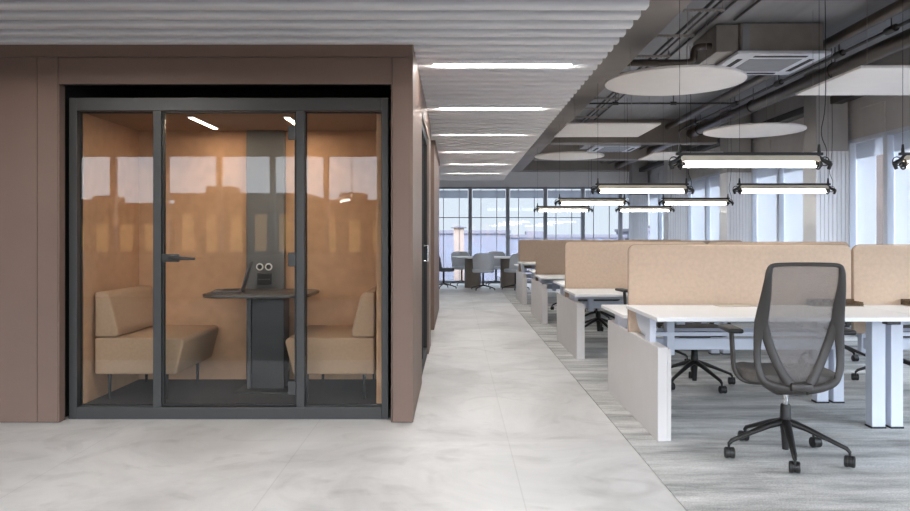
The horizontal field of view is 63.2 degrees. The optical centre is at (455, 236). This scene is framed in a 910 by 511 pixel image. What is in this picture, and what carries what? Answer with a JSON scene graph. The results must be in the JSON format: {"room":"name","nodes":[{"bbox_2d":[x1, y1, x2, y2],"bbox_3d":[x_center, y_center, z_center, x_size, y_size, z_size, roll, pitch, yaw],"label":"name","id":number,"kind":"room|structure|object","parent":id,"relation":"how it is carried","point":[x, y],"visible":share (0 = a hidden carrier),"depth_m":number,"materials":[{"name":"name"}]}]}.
{"room":"open-plan office","nodes":[
{"label":"open-plan office","id":0,"kind":"room"},
{"bbox_2d":[0,45,430,421],"bbox_3d":[-4.138,-0.037,6.486,7.724,2.466,3.428,0,0,0],"label":"wall","id":1,"kind":"structure","parent":0,"point":[32,94],"depth_m":4.77,"materials":[{"name":"wood"}]},
{"bbox_2d":[61,84,390,416],"bbox_3d":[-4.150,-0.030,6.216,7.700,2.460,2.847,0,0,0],"label":"frame","id":2,"kind":"object","parent":1,"relation":"in","point":[71,90],"visible":0.12,"depth_m":5.90,"materials":[{"name":"metal"}]},
{"bbox_2d":[422,122,428,373],"bbox_3d":[-0.304,0.098,6.800,0.112,2.205,1.510,0,0,0],"label":"door","id":3,"kind":"structure","parent":1,"relation":"in","point":[425,248],"depth_m":7.47,"materials":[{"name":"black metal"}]},
{"bbox_2d":[0,0,649,179],"bbox_3d":[-3.480,-1.320,7.295,9.040,0.160,18.018,0,0,0],"label":"ceiling","id":4,"kind":"structure","parent":0,"point":[472,144],"depth_m":4.58,"materials":[{"name":"metal"}]},
{"bbox_2d":[439,108,541,108],"bbox_3d":[0.340,-1.271,7.204,1.020,0.040,0.040,0,0,0],"label":"recessed light","id":5,"kind":"object","parent":4,"relation":"in","point":[439,108],"visible":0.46,"depth_m":7.21,"materials":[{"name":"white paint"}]},
{"bbox_2d":[432,64,571,64],"bbox_3d":[0.340,-1.271,5.384,1.020,0.040,0.040,0,0,0],"label":"recessed light","id":6,"kind":"object","parent":4,"relation":"in","point":[432,64],"visible":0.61,"depth_m":5.38,"materials":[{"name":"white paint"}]},
{"bbox_2d":[0,283,685,510],"bbox_3d":[-1.575,1.275,7.050,13.450,0.150,24.700,0,0,0],"label":"floor","id":7,"kind":"structure","parent":0,"point":[500,423],"depth_m":4.10,"materials":[{"name":"concrete"}]},
{"bbox_2d":[69,98,390,418],"bbox_3d":[-1.495,0.141,5.337,2.102,2.117,1.047,0,0,0],"label":"booth","id":8,"kind":"object","parent":7,"relation":"on","point":[176,197],"visible":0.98,"depth_m":5.65,"materials":[{"name":"glass"}]},
{"bbox_2d":[95,285,217,398],"bbox_3d":[-2.160,0.749,5.425,0.610,0.742,0.750,0,0,0],"label":"sofa","id":9,"kind":"object","parent":8,"relation":"on","point":[123,316],"visible":0.91,"depth_m":5.07,"materials":[{"name":"beige fabric"}]},
{"bbox_2d":[203,289,318,393],"bbox_3d":[-1.410,0.760,5.415,0.760,0.720,0.630,0,0,0],"label":"table","id":10,"kind":"object","parent":8,"relation":"on","point":[267,309],"visible":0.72,"depth_m":5.39,"materials":[{"name":"grey laminate"}]},
{"bbox_2d":[211,262,252,292],"bbox_3d":[-1.633,0.292,5.416,0.265,0.214,0.300,0,0,-11],"label":"laptop","id":11,"kind":"object","parent":10,"relation":"on","point":[226,290],"visible":1,"depth_m":5.33,"materials":[{"name":"grey metal"}]},
{"bbox_2d":[285,286,375,398],"bbox_3d":[-0.861,0.749,5.425,0.610,0.742,0.750,0,0,0],"label":"sofa","id":12,"kind":"object","parent":8,"relation":"on","point":[331,349],"visible":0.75,"depth_m":5.05,"materials":[{"name":"beige fabric"}]},
{"bbox_2d":[439,256,456,288],"bbox_3d":[-0.311,0.780,17.195,0.552,0.831,0.509,0,0,-22],"label":"chair","id":13,"kind":"object","parent":7,"relation":"on","point":[441,269],"visible":0.53,"depth_m":16.99,"materials":[{"name":"grey fabric"}]},
{"bbox_2d":[450,251,469,285],"bbox_3d":[0.147,0.780,18.384,0.515,0.831,0.546,0,0,-20],"label":"chair","id":14,"kind":"object","parent":7,"relation":"on","point":[457,263],"visible":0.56,"depth_m":18.52,"materials":[{"name":"fabric"}]},
{"bbox_2d":[451,256,514,287],"bbox_3d":[0.825,0.835,17.550,1.850,0.730,1.000,0,0,0],"label":"meeting table","id":15,"kind":"object","parent":7,"relation":"on","point":[472,279],"visible":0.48,"depth_m":17.38,"materials":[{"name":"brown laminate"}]},
{"bbox_2d":[471,253,494,290],"bbox_3d":[0.617,0.780,16.686,0.517,0.831,0.546,0,0,-9],"label":"chair","id":16,"kind":"object","parent":7,"relation":"on","point":[483,263],"visible":1,"depth_m":16.49,"materials":[{"name":"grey fabric"}]},
{"bbox_2d":[486,251,505,285],"bbox_3d":[1.007,0.780,18.414,0.515,0.831,0.546,0,0,-3],"label":"chair","id":17,"kind":"object","parent":7,"relation":"on","point":[494,253],"visible":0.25,"depth_m":18.58,"materials":[{"name":"fabric"}]},
{"bbox_2d":[502,253,529,289],"bbox_3d":[1.370,0.780,16.771,0.509,0.831,0.552,0,0,-33],"label":"chair","id":18,"kind":"object","parent":7,"relation":"on","point":[514,259],"visible":0.58,"depth_m":16.55,"materials":[{"name":"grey fabric"}]},
{"bbox_2d":[629,161,647,239],"bbox_3d":[4.593,-0.425,18.608,0.402,3.250,0.344,0,0,0],"label":"column","id":19,"kind":"structure","parent":7,"relation":"on","point":[638,220],"depth_m":18.43,"materials":[{"name":"concrete"}]},
{"bbox_2d":[664,145,687,239],"bbox_3d":[4.593,-0.425,15.458,0.402,3.250,0.344,0,0,0],"label":"column","id":20,"kind":"structure","parent":7,"relation":"on","point":[675,223],"depth_m":15.30,"materials":[{"name":"concrete"}]},
{"bbox_2d":[503,292,909,510],"bbox_3d":[2.920,1.197,5.510,3.820,0.006,20.980,0,0,0],"label":"carpet","id":21,"kind":"object","parent":7,"relation":"on","point":[693,466],"visible":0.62,"depth_m":4.36,"materials":[{"name":"grey carpet"}]},
{"bbox_2d":[514,262,534,304],"bbox_3d":[1.920,0.825,13.780,1.540,0.738,1.630,0,0,0],"label":"workstation","id":22,"kind":"object","parent":21,"relation":"on","point":[521,277],"visible":0.41,"depth_m":13.32,"materials":[{"name":"grey metal"}]},
{"bbox_2d":[519,240,537,271],"bbox_3d":[1.931,0.355,13.780,1.519,0.608,0.056,0,0,0],"label":"divider","id":23,"kind":"object","parent":22,"relation":"attached to","point":[526,247],"visible":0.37,"depth_m":13.76,"materials":[{"name":"beige fabric"}]},
{"bbox_2d":[529,270,627,323],"bbox_3d":[1.920,0.855,10.860,1.540,0.679,1.630,0,0,0],"label":"workstation","id":24,"kind":"object","parent":21,"relation":"on","point":[539,289],"visible":0.43,"depth_m":10.42,"materials":[{"name":"grey metal"}]},
{"bbox_2d":[534,275,564,278],"bbox_3d":[1.920,0.564,10.435,1.540,0.024,0.780,0,0,0],"label":"countertop","id":25,"kind":"structure","parent":24,"relation":"on","point":[538,276],"depth_m":10.32,"materials":[{"name":"white laminate"}]},
{"bbox_2d":[535,240,637,280],"bbox_3d":[1.931,0.355,10.860,1.519,0.608,0.056,0,0,0],"label":"divider","id":26,"kind":"object","parent":24,"relation":"attached to","point":[549,254],"visible":0.44,"depth_m":10.84,"materials":[{"name":"beige fabric"}]},
{"bbox_2d":[578,299,619,331],"bbox_3d":[1.741,0.657,9.021,0.661,1.061,0.645,0,0,11],"label":"office chair","id":27,"kind":"object","parent":21,"relation":"on","point":[599,321],"visible":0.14,"depth_m":8.98,"materials":[{"name":"grey plastic"}]},
{"bbox_2d":[585,308,614,326],"bbox_3d":[1.899,0.657,9.919,0.661,1.061,0.645,0,0,-2],"label":"office chair","id":28,"kind":"object","parent":21,"relation":"on","point":[595,310],"visible":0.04,"depth_m":9.88,"materials":[{"name":"grey plastic"}]},
{"bbox_2d":[553,280,719,358],"bbox_3d":[1.920,0.855,7.940,1.540,0.679,1.630,0,0,0],"label":"workstation","id":29,"kind":"object","parent":21,"relation":"on","point":[570,311],"visible":0.5,"depth_m":7.61,"materials":[{"name":"white laminate"}]},
{"bbox_2d":[563,289,627,296],"bbox_3d":[1.920,0.564,7.515,1.540,0.024,0.780,0,0,0],"label":"countertop","id":30,"kind":"structure","parent":29,"relation":"on","point":[575,292],"depth_m":7.35,"materials":[{"name":"white laminate"}]},
{"bbox_2d":[578,297,627,298],"bbox_3d":[1.925,0.647,7.940,1.300,0.025,0.220,0,0,0],"label":"cable tray","id":31,"kind":"object","parent":29,"relation":"on","point":[578,297],"depth_m":7.83,"materials":[{"name":"white metal"}]},
{"bbox_2d":[565,242,704,296],"bbox_3d":[1.931,0.355,7.940,1.519,0.608,0.056,0,0,0],"label":"divider","id":32,"kind":"object","parent":29,"relation":"attached to","point":[588,265],"visible":0.44,"depth_m":7.92,"materials":[{"name":"beige fabric"}]},
{"bbox_2d":[615,288,689,360],"bbox_3d":[1.859,0.657,6.979,0.661,1.061,0.645,0,0,-5],"label":"office chair","id":33,"kind":"object","parent":21,"relation":"on","point":[623,290],"visible":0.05,"depth_m":6.89,"materials":[{"name":"grey plastic"}]},
{"bbox_2d":[657,322,735,393],"bbox_3d":[1.911,0.657,5.921,0.661,1.061,0.645,0,0,7],"label":"office chair","id":34,"kind":"object","parent":21,"relation":"on","point":[693,363],"visible":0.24,"depth_m":5.90,"materials":[{"name":"grey plastic"}]},
{"bbox_2d":[601,305,909,440],"bbox_3d":[1.920,0.825,5.040,1.540,0.738,1.630,0,0,0],"label":"workstation","id":35,"kind":"object","parent":21,"relation":"on","point":[639,365],"visible":0.84,"depth_m":4.65,"materials":[{"name":"white laminate"}]},
{"bbox_2d":[601,305,627,317],"bbox_3d":[1.920,0.547,5.465,1.540,0.024,0.780,0,0,0],"label":"countertop","id":36,"kind":"structure","parent":35,"relation":"on","point":[620,310],"depth_m":5.45,"materials":[{"name":"white laminate"}]},
{"bbox_2d":[641,328,826,335],"bbox_3d":[1.925,0.647,5.040,1.300,0.025,0.220,0,0,0],"label":"cable tray","id":37,"kind":"object","parent":35,"relation":"on","point":[659,331],"depth_m":4.93,"materials":[{"name":"white metal"}]},
{"bbox_2d":[628,244,850,332],"bbox_3d":[1.931,0.355,5.040,1.519,0.608,0.056,0,0,0],"label":"divider","id":38,"kind":"object","parent":35,"relation":"attached to","point":[658,274],"visible":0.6,"depth_m":5.02,"materials":[{"name":"beige fabric"}]},
{"bbox_2d":[626,305,909,321],"bbox_3d":[1.920,0.472,4.615,1.540,0.024,0.780,0,0,0],"label":"countertop","id":39,"kind":"structure","parent":35,"relation":"on","point":[659,313],"depth_m":4.39,"materials":[{"name":"white laminate"}]},
{"bbox_2d":[806,299,863,306],"bbox_3d":[2.522,0.439,4.930,0.325,0.042,0.120,0,0,0],"label":"desk organizer","id":40,"kind":"object","parent":35,"relation":"on","point":[849,302],"visible":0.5,"depth_m":4.93,"materials":[{"name":"plastic"}]},
{"bbox_2d":[701,322,865,354],"bbox_3d":[3.458,0.855,7.940,1.515,0.679,1.630,0,0,0],"label":"workstation","id":41,"kind":"object","parent":21,"relation":"on","point":[860,336],"visible":0.06,"depth_m":7.51,"materials":[{"name":"metal"}]},
{"bbox_2d":[708,242,848,245],"bbox_3d":[3.455,0.355,7.940,1.519,0.608,0.056,0,0,0],"label":"divider","id":42,"kind":"object","parent":41,"relation":"attached to","point":[844,243],"visible":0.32,"depth_m":7.92,"materials":[{"name":"beige fabric"}]},
{"bbox_2d":[718,262,856,473],"bbox_3d":[1.784,0.657,4.005,0.661,1.061,0.645,0,0,9],"label":"office chair","id":43,"kind":"object","parent":21,"relation":"on","point":[778,377],"visible":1,"depth_m":3.80,"materials":[{"name":"grey plastic"}]},
{"bbox_2d":[798,322,865,362],"bbox_3d":[3.549,0.657,6.919,0.661,1.061,0.645,0,0,15],"label":"office chair","id":44,"kind":"object","parent":21,"relation":"on","point":[854,357],"visible":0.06,"depth_m":6.84,"materials":[{"name":"grey plastic"}]},
{"bbox_2d":[829,305,909,428],"bbox_3d":[3.458,0.825,5.040,1.515,0.738,1.630,0,0,0],"label":"workstation","id":45,"kind":"object","parent":21,"relation":"on","point":[895,343],"visible":0.37,"depth_m":4.62,"materials":[{"name":"white laminate"}]},
{"bbox_2d":[851,244,909,333],"bbox_3d":[3.455,0.355,5.040,1.519,0.608,0.056,0,0,0],"label":"divider","id":46,"kind":"object","parent":45,"relation":"attached to","point":[880,273],"visible":0.66,"depth_m":5.02,"materials":[{"name":"beige fabric"}]},
{"bbox_2d":[864,305,909,314],"bbox_3d":[3.458,0.472,4.615,1.515,0.024,0.780,0,0,0],"label":"countertop","id":47,"kind":"structure","parent":45,"relation":"on","point":[903,309],"depth_m":4.77,"materials":[{"name":"white laminate"}]},
{"bbox_2d":[865,328,909,335],"bbox_3d":[3.450,0.647,5.040,1.300,0.025,0.220,0,0,0],"label":"cable tray","id":48,"kind":"object","parent":45,"relation":"on","point":[906,331],"depth_m":5.07,"materials":[{"name":"white metal"}]},
{"bbox_2d":[851,325,909,379],"bbox_3d":[3.601,0.657,6.021,0.661,1.061,0.645,0,0,-7],"label":"office chair","id":49,"kind":"object","parent":21,"relation":"on","point":[854,376],"visible":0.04,"depth_m":6.09,"materials":[{"name":"grey plastic"}]},
{"bbox_3d":[3.458,0.854,10.860,1.515,0.679,1.630,0,0,0],"label":"workstation","id":50,"kind":"object","parent":21,"relation":"on","visible":0},
{"bbox_2d":[640,240,741,243],"bbox_3d":[3.455,0.355,10.860,1.519,0.608,0.056,0,0,0],"label":"divider","id":51,"kind":"object","parent":50,"relation":"attached to","point":[704,241],"visible":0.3,"depth_m":10.84,"materials":[{"name":"beige fabric"}]},
{"bbox_2d":[720,110,751,241],"bbox_3d":[4.593,-0.425,12.148,0.402,3.250,0.344,0,0,0],"label":"column","id":52,"kind":"structure","parent":7,"relation":"on","point":[735,220],"depth_m":11.98,"materials":[{"name":"concrete"}]},
{"bbox_2d":[803,69,848,328],"bbox_3d":[4.593,-0.425,9.188,0.402,3.250,0.344,0,0,0],"label":"column","id":53,"kind":"structure","parent":7,"relation":"on","point":[825,216],"depth_m":9.03,"materials":[{"name":"concrete"}]},
{"bbox_2d":[431,140,439,329],"bbox_3d":[-1.431,-0.027,10.900,2.338,2.446,2.810,0,0,0],"label":"wall","id":54,"kind":"structure","parent":0,"point":[435,162],"depth_m":9.63,"materials":[{"name":"paint"}]},
{"bbox_2d":[439,172,628,186],"bbox_3d":[-1.500,-0.475,19.190,13.000,3.350,0.180,0,0,0],"label":"wall","id":55,"kind":"structure","parent":0,"point":[513,179],"depth_m":19.10,"materials":[{"name":"white paint"}]},
{"bbox_2d":[439,187,467,282],"bbox_3d":[-0.156,-0.045,19.135,0.970,2.490,0.130,0,0,0],"label":"window","id":56,"kind":"structure","parent":55,"relation":"in","point":[443,193],"depth_m":19.10,"materials":[{"name":"grey metal"}]},
{"bbox_2d":[439,190,467,197],"bbox_3d":[-0.111,-1.100,19.091,0.850,0.200,0.006,0,0,0],"label":"blind","id":57,"kind":"object","parent":56,"relation":"attached to","point":[442,193],"depth_m":19.09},
{"bbox_2d":[468,187,505,282],"bbox_3d":[0.814,-0.045,19.135,0.970,2.490,0.130,0,0,0],"label":"window","id":58,"kind":"structure","parent":55,"relation":"in","point":[496,193],"depth_m":19.09,"materials":[{"name":"grey metal"}]},
{"bbox_2d":[473,190,504,197],"bbox_3d":[0.859,-1.100,19.091,0.850,0.200,0.006,0,0,0],"label":"blind","id":59,"kind":"object","parent":58,"relation":"attached to","point":[476,193],"depth_m":19.09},
{"bbox_2d":[506,187,543,282],"bbox_3d":[1.784,-0.045,19.135,0.970,2.490,0.130,0,0,0],"label":"window","id":60,"kind":"structure","parent":55,"relation":"in","point":[518,193],"depth_m":19.09,"materials":[{"name":"grey metal"}]},
{"bbox_2d":[510,190,542,197],"bbox_3d":[1.829,-1.100,19.091,0.850,0.200,0.006,0,0,0],"label":"blind","id":61,"kind":"object","parent":60,"relation":"attached to","point":[513,193],"depth_m":19.09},
{"bbox_2d":[543,187,580,282],"bbox_3d":[2.754,-0.045,19.135,0.970,2.490,0.130,0,0,0],"label":"window","id":62,"kind":"structure","parent":55,"relation":"in","point":[571,193],"depth_m":19.09,"materials":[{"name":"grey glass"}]},
{"bbox_2d":[548,190,580,197],"bbox_3d":[2.799,-1.100,19.091,0.850,0.200,0.006,0,0,0],"label":"blind","id":63,"kind":"object","parent":62,"relation":"attached to","point":[551,193],"depth_m":19.09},
{"bbox_2d":[581,187,617,239],"bbox_3d":[3.724,-0.045,19.135,0.970,2.490,0.130,0,0,0],"label":"window","id":64,"kind":"structure","parent":55,"relation":"in","point":[584,193],"depth_m":19.09,"materials":[{"name":"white glass"}]},
{"bbox_2d":[585,190,617,197],"bbox_3d":[3.769,-1.100,19.091,0.850,0.200,0.006,0,0,0],"label":"blind","id":65,"kind":"object","parent":64,"relation":"attached to","point":[587,192],"depth_m":19.09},
{"bbox_2d":[618,193,628,239],"bbox_3d":[4.579,-0.045,19.135,0.740,2.490,0.130,0,0,0],"label":"window","id":66,"kind":"structure","parent":55,"relation":"in","point":[620,195],"depth_m":19.07,"materials":[{"name":"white glass"}]},
{"bbox_2d":[574,0,909,118],"bbox_3d":[-1.575,-2.125,7.050,13.450,0.150,24.700,0,0,0],"label":"ceiling","id":67,"kind":"structure","parent":0,"point":[840,14],"depth_m":7.42,"materials":[{"name":"grey concrete"}]},
{"bbox_2d":[533,168,592,211],"bbox_3d":[2.000,-1.253,13.780,1.115,1.594,0.078,0,0,0],"label":"pendant lamp","id":68,"kind":"object","parent":67,"relation":"hanging from","point":[539,208],"visible":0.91,"depth_m":13.76,"materials":[{"name":"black plastic"}]},
{"bbox_2d":[534,120,603,159],"bbox_3d":[1.840,-1.675,12.000,1.120,0.750,1.120,0,0,0],"label":"acoustic panel","id":69,"kind":"object","parent":67,"relation":"hanging from","point":[569,155],"visible":1,"depth_m":11.82,"materials":[{"name":"white fabric"}]},
{"bbox_2d":[521,160,628,171],"bbox_3d":[-1.575,-1.890,18.950,12.850,0.420,0.400,0,0,0],"label":"beam","id":70,"kind":"structure","parent":67,"relation":"attached to","point":[533,166],"depth_m":18.75,"materials":[{"name":"beige concrete"}]},
{"bbox_2d":[554,113,629,205],"bbox_3d":[2.000,-1.253,10.860,1.115,1.594,0.078,0,0,0],"label":"pendant lamp","id":71,"kind":"object","parent":67,"relation":"hanging from","point":[562,201],"visible":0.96,"depth_m":10.85,"materials":[{"name":"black plastic"}]},
{"bbox_2d":[533,144,663,160],"bbox_3d":[3.260,-1.845,15.760,3.180,0.409,0.320,0,0,0],"label":"beam","id":72,"kind":"structure","parent":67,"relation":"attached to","point":[634,155],"depth_m":15.60,"materials":[{"name":"beige concrete"}]},
{"bbox_2d":[511,0,692,171],"bbox_3d":[1.370,-1.849,6.850,0.580,0.399,23.700,0,0,0],"label":"beam edge","id":73,"kind":"structure","parent":67,"relation":"attached to","point":[652,20],"depth_m":6.92,"materials":[{"name":"beige concrete"}]},
{"bbox_2d":[554,95,660,136],"bbox_3d":[1.830,-1.675,9.100,1.090,0.750,1.090,0,0,0],"label":"acoustic panel","id":74,"kind":"object","parent":67,"relation":"hanging from","point":[631,129],"visible":0.89,"depth_m":8.96,"materials":[{"name":"white fabric"}]},
{"bbox_2d":[579,145,640,151],"bbox_3d":[3.030,-1.883,14.650,1.060,0.314,0.920,0,0,0],"label":"air conditioner","id":75,"kind":"object","parent":67,"relation":"attached to","point":[591,148],"visible":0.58,"depth_m":14.48,"materials":[{"name":"metal"}]},
{"bbox_2d":[549,119,719,144],"bbox_3d":[3.260,-1.845,13.060,3.180,0.409,0.320,0,0,0],"label":"beam","id":76,"kind":"structure","parent":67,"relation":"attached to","point":[658,135],"depth_m":12.90,"materials":[{"name":"beige concrete"}]},
{"bbox_2d":[600,0,909,162],"bbox_3d":[3.700,-1.920,6.920,0.110,0.110,23.640,0,0,0],"label":"ceiling pipe","id":77,"kind":"object","parent":76,"relation":"attached to","point":[897,7],"visible":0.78,"depth_m":7.13,"materials":[{"name":"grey metal"}]},
{"bbox_2d":[591,46,694,193],"bbox_3d":[2.000,-1.253,7.940,1.115,1.594,0.078,0,0,0],"label":"pendant lamp","id":78,"kind":"object","parent":67,"relation":"hanging from","point":[601,187],"visible":0.95,"depth_m":7.92,"materials":[{"name":"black plastic"}]},
{"bbox_2d":[615,145,674,211],"bbox_3d":[3.520,-1.253,13.780,1.115,1.594,0.078,0,0,0],"label":"pendant lamp","id":79,"kind":"object","parent":67,"relation":"hanging from","point":[621,208],"visible":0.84,"depth_m":13.76,"materials":[{"name":"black plastic"}]},
{"bbox_2d":[575,0,724,122],"bbox_3d":[2.030,-1.948,7.400,0.360,0.204,10.800,0,0,0],"label":"cable tray","id":80,"kind":"object","parent":67,"relation":"attached to","point":[706,8],"visible":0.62,"depth_m":6.85,"materials":[{"name":"metal"}]},
{"bbox_2d":[589,92,736,104],"bbox_3d":[2.770,-1.934,10.200,2.200,0.233,0.048,0,0,0],"label":"pipe","id":81,"kind":"object","parent":67,"relation":"hanging from","point":[615,102],"visible":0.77,"depth_m":10.19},
{"bbox_2d":[594,0,737,120],"bbox_3d":[2.400,-2.025,8.400,0.024,0.024,8.800,0,0,0],"label":"conduit","id":82,"kind":"object","parent":67,"relation":"attached to","point":[734,1],"visible":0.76,"depth_m":7.31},
{"bbox_2d":[638,116,696,159],"bbox_3d":[3.620,-1.675,12.000,1.060,0.750,1.060,0,0,0],"label":"acoustic panel","id":83,"kind":"object","parent":67,"relation":"hanging from","point":[655,155],"visible":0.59,"depth_m":11.96,"materials":[{"name":"white fabric"}]},
{"bbox_2d":[605,6,746,95],"bbox_3d":[1.845,-1.675,6.250,1.150,0.750,1.150,0,0,0],"label":"acoustic panel","id":84,"kind":"object","parent":67,"relation":"hanging from","point":[694,79],"visible":1,"depth_m":6.15,"materials":[{"name":"white fabric"}]},
{"bbox_2d":[658,99,733,205],"bbox_3d":[3.520,-1.253,10.860,1.115,1.594,0.078,0,0,0],"label":"pendant lamp","id":85,"kind":"object","parent":67,"relation":"hanging from","point":[665,201],"visible":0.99,"depth_m":10.85,"materials":[{"name":"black plastic"}]},
{"bbox_2d":[733,0,760,20],"bbox_3d":[2.600,-2.025,5.450,0.024,0.024,2.900,0,0,0],"label":"conduit","id":86,"kind":"object","parent":67,"relation":"attached to","point":[757,1],"visible":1,"depth_m":6.59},
{"bbox_2d":[668,0,832,169],"bbox_3d":[2.000,-1.253,5.040,1.115,1.594,0.078,0,0,0],"label":"pendant lamp","id":87,"kind":"object","parent":67,"relation":"hanging from","point":[684,159],"visible":1,"depth_m":5.03,"materials":[{"name":"black metal"}]},
{"bbox_2d":[703,78,806,137],"bbox_3d":[3.680,-1.675,9.140,1.190,0.750,1.190,0,0,0],"label":"acoustic panel","id":88,"kind":"object","parent":67,"relation":"hanging from","point":[748,130],"visible":1,"depth_m":9.04,"materials":[{"name":"white fabric"}]},
{"bbox_2d":[609,18,909,163],"bbox_3d":[3.885,-1.933,6.920,0.068,0.234,23.640,0,0,0],"label":"pipe","id":89,"kind":"object","parent":67,"relation":"hanging from","point":[893,28],"visible":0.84,"depth_m":7.89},
{"bbox_2d":[693,23,830,74],"bbox_3d":[3.030,-1.883,7.460,1.060,0.314,0.920,0,0,0],"label":"air conditioner","id":90,"kind":"object","parent":67,"relation":"attached to","point":[752,48],"visible":0.81,"depth_m":7.06,"materials":[{"name":"metal"}]},
{"bbox_2d":[627,43,711,65],"bbox_3d":[1.903,-1.785,7.250,1.206,0.229,0.068,0,0,0],"label":"drain pipe","id":91,"kind":"object","parent":90,"relation":"attached to","point":[692,60],"visible":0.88,"depth_m":7.22,"materials":[{"name":"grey metal"}]},
{"bbox_2d":[736,59,801,70],"bbox_3d":[3.115,-1.728,7.460,0.510,0.005,0.520,0,0,0],"label":"grille","id":92,"kind":"object","parent":90,"relation":"attached to","point":[748,64],"depth_m":7.41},
{"bbox_2d":[615,28,909,168],"bbox_3d":[4.100,-1.879,6.920,0.182,0.341,23.640,0,0,0],"label":"ceiling pipe","id":93,"kind":"object","parent":67,"relation":"hanging from","point":[900,41],"visible":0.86,"depth_m":8.50,"materials":[{"name":"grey metal"}]},
{"bbox_2d":[733,48,836,193],"bbox_3d":[3.520,-1.253,7.940,1.115,1.594,0.078,0,0,0],"label":"pendant lamp","id":94,"kind":"object","parent":67,"relation":"hanging from","point":[743,187],"visible":0.96,"depth_m":7.92,"materials":[{"name":"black plastic"}]},
{"bbox_2d":[795,65,909,94],"bbox_3d":[3.670,-1.675,6.250,1.100,0.750,1.100,0,0,0],"label":"acoustic panel","id":95,"kind":"object","parent":67,"relation":"hanging from","point":[863,79],"visible":0.94,"depth_m":6.27,"materials":[{"name":"white fabric"}]},
{"bbox_2d":[892,144,909,169],"bbox_3d":[3.520,-1.253,5.040,1.115,1.594,0.078,0,0,0],"label":"pendant lamp","id":96,"kind":"object","parent":67,"relation":"hanging from","point":[904,160],"visible":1,"depth_m":5.03,"materials":[{"name":"black plastic"}]},
{"bbox_2d":[648,47,909,182],"bbox_3d":[4.933,-1.667,7.140,0.195,0.965,24.280,0,0,0],"label":"wall","id":97,"kind":"structure","parent":0,"point":[868,115],"depth_m":9.04,"materials":[{"name":"paint"}]},
{"bbox_2d":[649,180,691,239],"bbox_3d":[4.880,0.007,16.930,0.180,2.385,3.340,0,0,0],"label":"window","id":98,"kind":"structure","parent":97,"relation":"in","point":[656,217],"depth_m":17.48,"materials":[{"name":"clear glass"}]},
{"bbox_2d":[689,167,756,241],"bbox_3d":[4.880,0.007,13.625,0.180,2.385,3.350,0,0,0],"label":"window","id":99,"kind":"structure","parent":97,"relation":"in","point":[705,218],"depth_m":14.16,"materials":[{"name":"clear glass"}]},
{"bbox_2d":[691,179,704,190],"bbox_3d":[4.859,-1.035,14.748,0.006,0.190,1.003,0,0,0],"label":"blind","id":100,"kind":"object","parent":99,"relation":"attached to","point":[697,184],"depth_m":14.80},
{"bbox_2d":[710,176,719,187],"bbox_3d":[4.859,-1.035,13.645,0.006,0.190,1.003,0,0,0],"label":"blind","id":101,"kind":"object","parent":99,"relation":"attached to","point":[714,180],"depth_m":13.87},
{"bbox_2d":[639,95,866,171],"bbox_3d":[4.645,-1.670,6.850,0.150,0.100,23.700,0,0,0],"label":"trim","id":102,"kind":"structure","parent":97,"relation":"attached to","point":[798,113],"depth_m":10.30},
{"bbox_2d":[757,140,856,328],"bbox_3d":[4.880,0.007,10.490,0.180,2.385,3.000,0,0,0],"label":"window","id":103,"kind":"structure","parent":97,"relation":"in","point":[779,215],"depth_m":10.88,"materials":[{"name":"clear glass"}]},
{"bbox_2d":[757,167,776,178],"bbox_3d":[4.859,-1.035,11.497,0.006,0.190,0.887,0,0,0],"label":"blind","id":104,"kind":"object","parent":103,"relation":"attached to","point":[762,172],"depth_m":11.56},
{"bbox_2d":[784,167,802,172],"bbox_3d":[4.859,-1.035,10.510,0.006,0.190,0.887,0,0,0],"label":"blind","id":105,"kind":"object","parent":103,"relation":"attached to","point":[786,169],"depth_m":10.64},
{"bbox_2d":[852,126,909,335],"bbox_3d":[4.880,0.007,7.455,0.180,2.385,3.150,0,0,0],"label":"window","id":106,"kind":"structure","parent":97,"relation":"in","point":[896,183],"depth_m":8.23,"materials":[{"name":"clear glass"}]},
{"bbox_2d":[856,138,882,158],"bbox_3d":[4.859,-1.035,8.640,0.006,0.190,0.680,0,0,0],"label":"blind","id":107,"kind":"object","parent":106,"relation":"attached to","point":[866,148],"depth_m":8.68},
{"bbox_2d":[894,131,909,151],"bbox_3d":[4.859,-1.035,7.650,0.006,0.190,1.100,0,0,0],"label":"blind","id":108,"kind":"object","parent":106,"relation":"attached to","point":[900,137],"depth_m":8.06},
{"label":"outside","id":109,"kind":"structure","parent":0,"visible":0},
{"bbox_3d":[0.000,10.300,0.000,500.000,0.200,500.000,0,0,0],"label":"ground","id":110,"kind":"structure","parent":109,"visible":0},
{"bbox_2d":[451,225,465,279],"bbox_3d":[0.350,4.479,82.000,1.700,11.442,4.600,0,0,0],"label":"building","id":111,"kind":"structure","parent":110,"relation":"on","point":[456,228],"depth_m":80.00,"materials":[{"name":"stone"}]},
{"bbox_2d":[439,230,510,279],"bbox_3d":[-4.750,4.450,95.000,22.900,11.500,10.400,0,0,0],"label":"building","id":112,"kind":"structure","parent":110,"relation":"on","point":[483,241],"depth_m":89.99,"materials":[{"name":"pale concrete"},{"name":"glass"}]},
{"bbox_2d":[510,231,626,255],"bbox_3d":[14.500,4.700,102.000,15.400,11.000,12.400,0,0,0],"label":"building","id":113,"kind":"structure","parent":110,"relation":"on","point":[529,235],"depth_m":96.01,"materials":[{"name":"pale concrete"},{"name":"glass"}]},
{"bbox_2d":[615,226,649,239],"bbox_3d":[33.500,4.300,99.000,21.400,11.800,14.400,0,0,0],"label":"building","id":114,"kind":"structure","parent":110,"relation":"on","point":[625,231],"depth_m":99.08,"materials":[{"name":"stone"}]},
{"bbox_2d":[876,154,882,243],"bbox_3d":[23.500,0.750,38.000,7.400,18.900,8.400,0,0,0],"label":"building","id":115,"kind":"structure","parent":110,"relation":"on","point":[879,158],"depth_m":34.92,"materials":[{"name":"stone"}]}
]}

